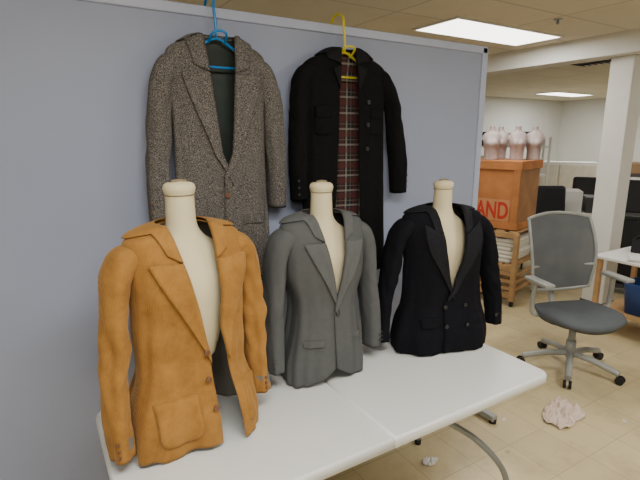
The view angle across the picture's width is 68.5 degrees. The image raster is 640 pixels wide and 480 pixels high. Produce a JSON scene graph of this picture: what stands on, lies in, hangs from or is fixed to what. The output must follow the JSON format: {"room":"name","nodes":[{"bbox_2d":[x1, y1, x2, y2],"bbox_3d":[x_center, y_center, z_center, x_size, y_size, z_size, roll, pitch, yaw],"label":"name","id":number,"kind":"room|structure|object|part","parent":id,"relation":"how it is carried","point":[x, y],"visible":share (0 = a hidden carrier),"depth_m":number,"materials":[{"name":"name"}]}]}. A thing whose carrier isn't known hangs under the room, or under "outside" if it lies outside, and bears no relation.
{"room":"clothing design studio","nodes":[
{"label":"clothing design studio","id":0,"kind":"room"},
{"bbox_2d":[330,12,356,78],"bbox_3d":[0.120,-0.959,2.303,0.260,0.317,0.210,2,12,7],"label":"clothes hanger","id":1,"kind":"object","parent":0,"point":[338,13],"visible":0.55,"depth_m":2.30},
{"bbox_2d":[288,47,407,268],"bbox_3d":[0.169,-0.386,2.451,0.728,1.151,0.133,-7,14,-30],"label":"overcoat","id":2,"kind":"object","parent":1,"relation":"hanging from","point":[336,127],"visible":0.87,"depth_m":2.38,"materials":[{"name":"fabric"}]},
{"bbox_2d":[168,0,639,100],"bbox_3d":[2.999,-1.981,4.368,15.200,0.100,11.100,-7,14,-30],"label":"ceiling","id":3,"kind":"structure","parent":0,"point":[581,18],"depth_m":3.86,"materials":[{"name":"tile"}]},
{"bbox_2d":[553,18,562,24],"bbox_3d":[1.965,-1.803,3.883,0.069,0.040,0.069,-7,14,-30],"label":"sprinkler","id":4,"kind":"object","parent":3,"relation":"attached to","point":[557,20],"depth_m":3.87,"materials":[{"name":"grey metal"}]},
{"bbox_2d":[571,59,610,66],"bbox_3d":[3.427,-2.259,5.951,0.600,0.035,0.600,-7,14,-30],"label":"ceiling vent","id":5,"kind":"object","parent":3,"relation":"in","point":[602,61],"depth_m":6.03,"materials":[{"name":"black metal"}]},
{"bbox_2d":[324,251,639,479],"bbox_3d":[2.999,0.803,4.978,15.200,0.100,11.100,-7,14,-30],"label":"floor","id":6,"kind":"structure","parent":0,"point":[605,447],"depth_m":2.97,"materials":[{"name":"tile"}]},
{"bbox_2d":[96,339,546,479],"bbox_3d":[0.084,1.005,2.094,1.835,0.740,0.760,-7,14,-30],"label":"folding table","id":7,"kind":"object","parent":6,"relation":"on","point":[330,427],"visible":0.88,"depth_m":1.86,"materials":[{"name":"plastic"}]},
{"bbox_2d":[97,216,270,465],"bbox_3d":[-0.479,0.317,1.664,0.615,0.786,0.379,-10,16,-38],"label":"blazer","id":8,"kind":"object","parent":7,"relation":"on","point":[170,408],"visible":0.95,"depth_m":1.54,"materials":[{"name":"orange leather"}]},
{"bbox_2d":[162,179,220,354],"bbox_3d":[-0.466,0.249,1.657,0.290,0.924,0.215,-10,16,-38],"label":"mannequin","id":9,"kind":"object","parent":7,"relation":"on","point":[196,249],"visible":0.54,"depth_m":1.57,"materials":[{"name":"plastic"}]},
{"bbox_2d":[262,208,380,387],"bbox_3d":[0.010,0.237,2.095,0.587,0.746,0.286,-7,14,-30],"label":"blazer","id":10,"kind":"object","parent":7,"relation":"on","point":[320,336],"visible":0.95,"depth_m":1.99,"materials":[{"name":"fabric"}]},
{"bbox_2d":[309,180,344,293],"bbox_3d":[0.010,0.177,2.082,0.277,0.882,0.205,-7,14,-30],"label":"mannequin","id":11,"kind":"object","parent":7,"relation":"on","point":[321,191],"visible":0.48,"depth_m":1.98,"materials":[{"name":"plastic"}]},
{"bbox_2d":[378,202,501,355],"bbox_3d":[0.621,0.176,2.423,0.762,0.728,0.339,-4,13,-18],"label":"blazer","id":12,"kind":"object","parent":7,"relation":"on","point":[432,317],"visible":0.94,"depth_m":2.31,"materials":[{"name":"fabric"}]},
{"bbox_2d":[432,179,464,287],"bbox_3d":[0.615,0.117,2.409,0.270,0.859,0.200,-4,13,-18],"label":"mannequin","id":13,"kind":"object","parent":7,"relation":"on","point":[453,226],"visible":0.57,"depth_m":2.31,"materials":[{"name":"plastic"}]},
{"bbox_2d":[422,456,437,465],"bbox_3d":[0.621,1.242,2.660,0.109,0.031,0.067,-7,14,-30],"label":"crumpled paper","id":14,"kind":"object","parent":6,"relation":"on","point":[428,461],"visible":1,"depth_m":2.66,"materials":[{"name":"white paper"}]},
{"bbox_2d":[471,48,488,209],"bbox_3d":[0.998,-0.056,3.185,0.050,2.335,0.100,-7,14,-30],"label":"end post","id":15,"kind":"object","parent":6,"relation":"on","point":[484,60],"visible":0.2,"depth_m":3.00,"materials":[{"name":"silver metal"}]},
{"bbox_2d":[478,409,496,421],"bbox_3d":[1.014,1.109,3.186,0.050,0.040,0.420,-7,14,-30],"label":"foot bar","id":16,"kind":"object","parent":6,"relation":"on","point":[486,413],"visible":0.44,"depth_m":3.04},
{"bbox_2d":[480,227,530,306],"bbox_3d":[1.962,0.205,5.551,0.978,0.822,0.699,12,17,42],"label":"cart","id":17,"kind":"object","parent":6,"relation":"on","point":[515,283],"visible":0.26,"depth_m":5.06,"materials":[{"name":"brown wood"}]},
{"bbox_3d":[1.738,0.539,5.390,0.960,0.060,0.030,12,17,42],"label":"rail","id":18,"kind":"part","parent":17,"relation":"part of","materials":[{"name":"brown wood"}]},
{"bbox_3d":[1.738,0.246,5.326,0.960,0.060,0.030,12,17,42],"label":"rail","id":19,"kind":"part","parent":17,"relation":"part of","materials":[{"name":"brown wood"}]},
{"bbox_3d":[1.738,-0.106,5.249,0.960,0.060,0.030,12,17,42],"label":"rail","id":20,"kind":"part","parent":17,"relation":"part of","materials":[{"name":"brown wood"}]},
{"bbox_2d":[477,158,542,230],"bbox_3d":[1.960,-0.560,5.386,0.880,0.720,0.600,12,17,42],"label":"wooden crate","id":21,"kind":"object","parent":17,"relation":"on","point":[508,189],"visible":0.66,"depth_m":5.04,"materials":[{"name":"brown wood"}]},
{"bbox_2d":[482,126,501,159],"bbox_3d":[1.871,-1.058,5.128,0.213,0.361,0.157,5,13,20],"label":"mannequin torso","id":22,"kind":"object","parent":21,"relation":"on","point":[491,139],"visible":0.99,"depth_m":5.10},
{"bbox_3d":[1.801,-0.348,5.189,0.580,0.230,0.004,12,17,42],"label":"label panel","id":23,"kind":"part","parent":21,"relation":"part of","materials":[{"name":"orange paper"}]},
{"bbox_2d":[497,126,508,158],"bbox_3d":[2.044,-1.099,5.316,0.180,0.361,0.174,-1,12,-6],"label":"mannequin torso","id":24,"kind":"object","parent":21,"relation":"on","point":[503,145],"visible":0.56,"depth_m":5.27},
{"bbox_3d":[1.960,-0.902,5.311,0.880,0.020,0.600,12,17,42],"label":"lid","id":25,"kind":"part","parent":21,"relation":"part of","materials":[{"name":"brown wood"}]},
{"bbox_2d":[508,126,527,159],"bbox_3d":[2.143,-1.050,5.092,0.213,0.361,0.157,3,13,14],"label":"mannequin torso","id":26,"kind":"object","parent":21,"relation":"on","point":[517,139],"visible":0.99,"depth_m":5.06},
{"bbox_2d":[526,126,544,159],"bbox_3d":[2.351,-1.063,5.152,0.213,0.361,0.157,5,13,23],"label":"mannequin torso","id":27,"kind":"object","parent":21,"relation":"on","point":[534,143],"visible":0.94,"depth_m":5.12},
{"bbox_2d":[494,228,529,262],"bbox_3d":[1.946,0.026,5.500,0.880,0.262,0.560,12,17,42],"label":"sheets","id":28,"kind":"object","parent":17,"relation":"in","point":[504,245],"visible":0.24,"depth_m":5.11,"materials":[{"name":"white paper"}]},
{"bbox_3d":[2.071,0.304,5.013,0.050,0.740,0.050,12,17,42],"label":"post","id":29,"kind":"part","parent":17,"relation":"part of","materials":[{"name":"brown wood"}]},
{"bbox_2d":[481,132,551,231],"bbox_3d":[3.016,-0.819,7.748,1.230,1.882,0.470,3,13,13],"label":"storage shelf","id":30,"kind":"object","parent":6,"relation":"on","point":[541,175],"visible":0.06,"depth_m":7.36,"materials":[{"name":"white metal"}]},
{"bbox_2d":[520,186,565,268],"bbox_3d":[3.035,-0.116,6.240,0.645,1.158,0.599,1,12,3],"label":"upholstered chair","id":31,"kind":"object","parent":6,"relation":"on","point":[549,198],"visible":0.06,"depth_m":6.33,"materials":[{"name":"fabric"}]},
{"bbox_2d":[543,396,585,428],"bbox_3d":[1.606,1.131,3.107,0.364,0.057,0.224,-10,16,-39],"label":"crumpled tissue","id":32,"kind":"object","parent":6,"relation":"on","point":[560,412],"visible":1,"depth_m":3.10,"materials":[{"name":"white paper"}]},
{"bbox_2d":[538,161,597,188],"bbox_3d":[4.959,-0.997,9.920,1.400,1.300,0.495,5,13,20],"label":"storage cabinet","id":33,"kind":"object","parent":6,"relation":"on","point":[561,173],"visible":0.2,"depth_m":9.59,"materials":[{"name":"white painted metal"}]},
{"bbox_3d":[4.563,-0.980,9.845,0.660,1.200,0.020,5,13,20],"label":"door","id":34,"kind":"part","parent":33,"relation":"part of","materials":[{"name":"beige wood"}]},
{"bbox_3d":[5.210,-0.929,9.612,0.660,1.200,0.020,5,13,20],"label":"door","id":35,"kind":"part","parent":33,"relation":"part of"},
{"bbox_2d":[516,211,634,388],"bbox_3d":[1.981,0.422,3.651,0.767,1.212,0.736,-2,13,-11],"label":"office chair","id":36,"kind":"object","parent":6,"relation":"on","point":[563,245],"visible":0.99,"depth_m":3.76,"materials":[{"name":"plastic"}]},
{"bbox_3d":[1.724,0.462,3.631,0.215,0.299,0.047,-2,13,-11],"label":"arm post","id":37,"kind":"part","parent":36,"relation":"part of","materials":[{"name":"grey plastic"}]},
{"bbox_3d":[1.796,0.911,3.772,0.328,0.102,0.048,2,13,10],"label":"arm","id":38,"kind":"part","parent":36,"relation":"part of"},
{"bbox_3d":[1.960,0.878,3.923,0.048,0.102,0.328,-2,12,-7],"label":"arm","id":39,"kind":"part","parent":36,"relation":"part of"},
{"bbox_3d":[1.935,0.096,3.812,0.607,0.646,0.186,-2,13,-11],"label":"frame","id":40,"kind":"part","parent":36,"relation":"part of","materials":[{"name":"grey plastic"}]},
{"bbox_3d":[1.893,0.955,3.573,0.048,0.102,0.328,7,14,28],"label":"arm","id":41,"kind":"part","parent":36,"relation":"part of"},
{"bbox_3d":[1.992,0.584,3.623,0.620,0.100,0.560,-2,13,-11],"label":"seat","id":42,"kind":"part","parent":36,"relation":"part of","materials":[{"name":"fabric"}]},
{"bbox_3d":[2.158,0.901,3.817,0.328,0.102,0.048,-6,14,-25],"label":"arm","id":43,"kind":"part","parent":36,"relation":"part of"},
{"bbox_3d":[2.116,0.948,3.601,0.048,0.102,0.328,-11,17,-42],"label":"arm","id":44,"kind":"part","parent":36,"relation":"part of"},
{"bbox_3d":[2.227,0.440,3.729,0.215,0.299,0.047,-2,13,-11],"label":"arm post","id":45,"kind":"part","parent":36,"relation":"part of","materials":[{"name":"grey plastic"}]},
{"bbox_2d":[572,177,595,194],"bbox_3d":[4.355,-0.418,7.617,0.645,1.158,0.599,6,14,25],"label":"upholstered chair","id":46,"kind":"object","parent":6,"relation":"on","point":[585,184],"visible":0.03,"depth_m":7.72,"materials":[{"name":"fabric"}]},
{"bbox_2d":[577,209,591,216],"bbox_3d":[3.768,-0.063,6.944,1.000,0.750,0.600,5,13,20],"label":"side table","id":47,"kind":"object","parent":6,"relation":"on","point":[582,211],"visible":0.02,"depth_m":6.60,"materials":[{"name":"plastic"}]},
{"bbox_2d":[565,188,593,212],"bbox_3d":[3.772,-0.575,6.830,0.830,0.300,0.400,5,13,20],"label":"cartons","id":48,"kind":"object","parent":47,"relation":"on","point":[575,200],"visible":0.51,"depth_m":6.68,"materials":[{"name":"white cardboard"}]},
{"bbox_2d":[581,54,639,303],"bbox_3d":[2.973,-0.515,4.793,0.220,2.555,0.220,-7,14,-30],"label":"column","id":49,"kind":"structure","parent":6,"relation":"on","point":[622,107],"depth_m":4.66,"materials":[{"name":"paint"}]},
{"bbox_2d":[592,246,639,322],"bbox_3d":[3.129,0.554,4.154,0.750,0.740,1.100,-7,14,-30],"label":"desk","id":50,"kind":"object","parent":6,"relation":"on","point":[618,255],"visible":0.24,"depth_m":4.36,"materials":[{"name":"pine wood"},{"name":"white laminate"}]},
{"bbox_3d":[2.587,0.514,4.407,0.040,0.710,0.040,-7,14,-30],"label":"leg","id":51,"kind":"part","parent":50,"relation":"part of","materials":[{"name":"brown wood"}]},
{"bbox_2d":[603,298,639,322],"bbox_3d":[3.129,0.700,4.186,0.660,0.020,1.000,-7,14,-30],"label":"shelf","id":52,"kind":"object","parent":50,"relation":"attached to","point":[618,305],"depth_m":4.40,"materials":[{"name":"brown wood"}]},
{"bbox_2d":[623,277,639,316],"bbox_3d":[2.933,0.528,4.242,0.310,0.290,0.310,-7,14,-30],"label":"recycling bin","id":53,"kind":"object","parent":50,"relation":"on","point":[631,290],"visible":0.8,"depth_m":4.22,"materials":[{"name":"blue plastic"}]},
{"bbox_2d":[626,254,639,262],"bbox_3d":[2.865,0.173,4.100,0.320,0.023,0.266,8,15,33],"label":"paper stack","id":54,"kind":"object","parent":50,"relation":"on","point":[633,258],"visible":1,"depth_m":4.11,"materials":[{"name":"white paper"}]},
{"bbox_3d":[3.151,0.440,4.742,0.040,0.710,0.040,-7,14,-30],"label":"leg","id":55,"kind":"part","parent":50,"relation":"part of","materials":[{"name":"brown wood"}]},
{"bbox_2d":[631,235,639,253],"bbox_3d":[3.089,0.049,4.426,0.282,0.130,0.202,-11,17,-42],"label":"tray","id":56,"kind":"object","parent":50,"relation":"on","point":[635,246],"visible":1,"depth_m":4.38,"materials":[{"name":"plastic"}]},
{"bbox_2d":[615,162,639,287],"bbox_3d":[3.845,-0.121,5.422,0.880,1.515,0.540,7,14,30],"label":"equipment rack","id":57,"kind":"object","parent":6,"relation":"on","point":[631,226],"visible":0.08,"depth_m":5.34,"materials":[{"name":"plastic"}]},
{"bbox_2d":[615,283,623,287],"bbox_3d":[3.845,0.521,5.562,0.880,0.030,0.540,7,14,30],"label":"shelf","id":58,"kind":"object","parent":57,"relation":"attached to","point":[618,285],"depth_m":5.48,"materials":[{"name":"black"}]},
{"bbox_2d":[625,212,639,215],"bbox_3d":[3.845,-0.309,5.380,0.880,0.030,0.540,7,14,30],"label":"shelf","id":59,"kind":"object","parent":57,"relation":"attached to","point":[626,213],"depth_m":5.28,"materials":[{"name":"grey metal"}]},
{"bbox_2d":[630,174,639,176],"bbox_3d":[3.845,-0.729,5.288,0.880,0.030,0.540,7,14,30],"label":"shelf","id":60,"kind":"object","parent":57,"relation":"attached to","point":[631,175],"depth_m":5.20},
{"bbox_3d":[-0.523,1.239,2.522,3.600,0.080,0.100,-7,14,-30],"label":"rail","id":61,"kind":"object","parent":6,"relation":"on","visible":0},
{"bbox_2d":[0,0,481,479],"bbox_3d":[-0.523,0.123,2.277,3.590,2.305,0.080,-7,14,-30],"label":"panel","id":62,"kind":"object","parent":61,"relation":"on","point":[75,74],"visible":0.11,"depth_m":1.92,"materials":[{"name":"paint"}]},
{"bbox_2d":[79,0,487,53],"bbox_3d":[-0.523,-0.981,2.035,3.600,0.044,0.100,-7,14,-30],"label":"rail","id":63,"kind":"object","parent":62,"relation":"attached to","point":[156,5],"visible":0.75,"depth_m":2.19,"materials":[{"name":"silver metal"}]},
{"bbox_2d":[204,0,234,69],"bbox_3d":[-0.438,-0.886,1.972,0.260,0.317,0.210,2,12,7],"label":"clothes hanger","id":64,"kind":"object","parent":63,"relation":"hanging from","point":[215,30],"visible":0.56,"depth_m":1.97,"materials":[{"name":"blue plastic"}]},
{"bbox_2d":[145,32,286,279],"bbox_3d":[-0.438,-0.328,2.083,0.635,1.095,0.132,-7,14,-30],"label":"overcoat","id":65,"kind":"object","parent":64,"relation":"hanging from","point":[228,125],"visible":0.77,"depth_m":2.02,"materials":[{"name":"fabric"}]},
{"bbox_2d":[411,16,564,45],"bbox_3d":[1.583,-1.920,4.362,1.448,0.016,0.548,-7,14,-30],"label":"ceiling light","id":66,"kind":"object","parent":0,"point":[457,26],"depth_m":4.27,"materials":[{"name":"white plastic"}]},
{"bbox_2d":[481,96,562,160],"bbox_3d":[0.142,-1.595,9.264,15.200,2.750,0.100,-7,14,-30],"label":"wall","id":67,"kind":"structure","parent":0,"point":[509,113],"depth_m":12.06,"materials":[{"name":"white paint"}]},
{"bbox_2d":[487,28,639,75],"bbox_3d":[2.923,-1.827,4.354,0.260,0.195,10.900,-7,14,-30],"label":"ceiling beam","id":68,"kind":"structure","parent":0,"point":[606,46],"depth_m":4.79,"materials":[{"name":"white paint"}]},
{"bbox_2d":[534,91,593,96],"bbox_3d":[5.543,-3.295,10.636,1.448,0.016,0.548,-7,14,-30],"label":"ceiling light","id":69,"kind":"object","parent":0,"point":[567,94],"depth_m":10.60,"materials":[{"name":"white plastic"}]},
{"bbox_2d":[556,98,639,179],"bbox_3d":[9.451,-1.429,8.505,0.100,2.750,10.900,-7,14,-30],"label":"wall","id":70,"kind":"structure","parent":0,"point":[581,124],"depth_m":12.35,"materials":[{"name":"white paint"}]}
]}

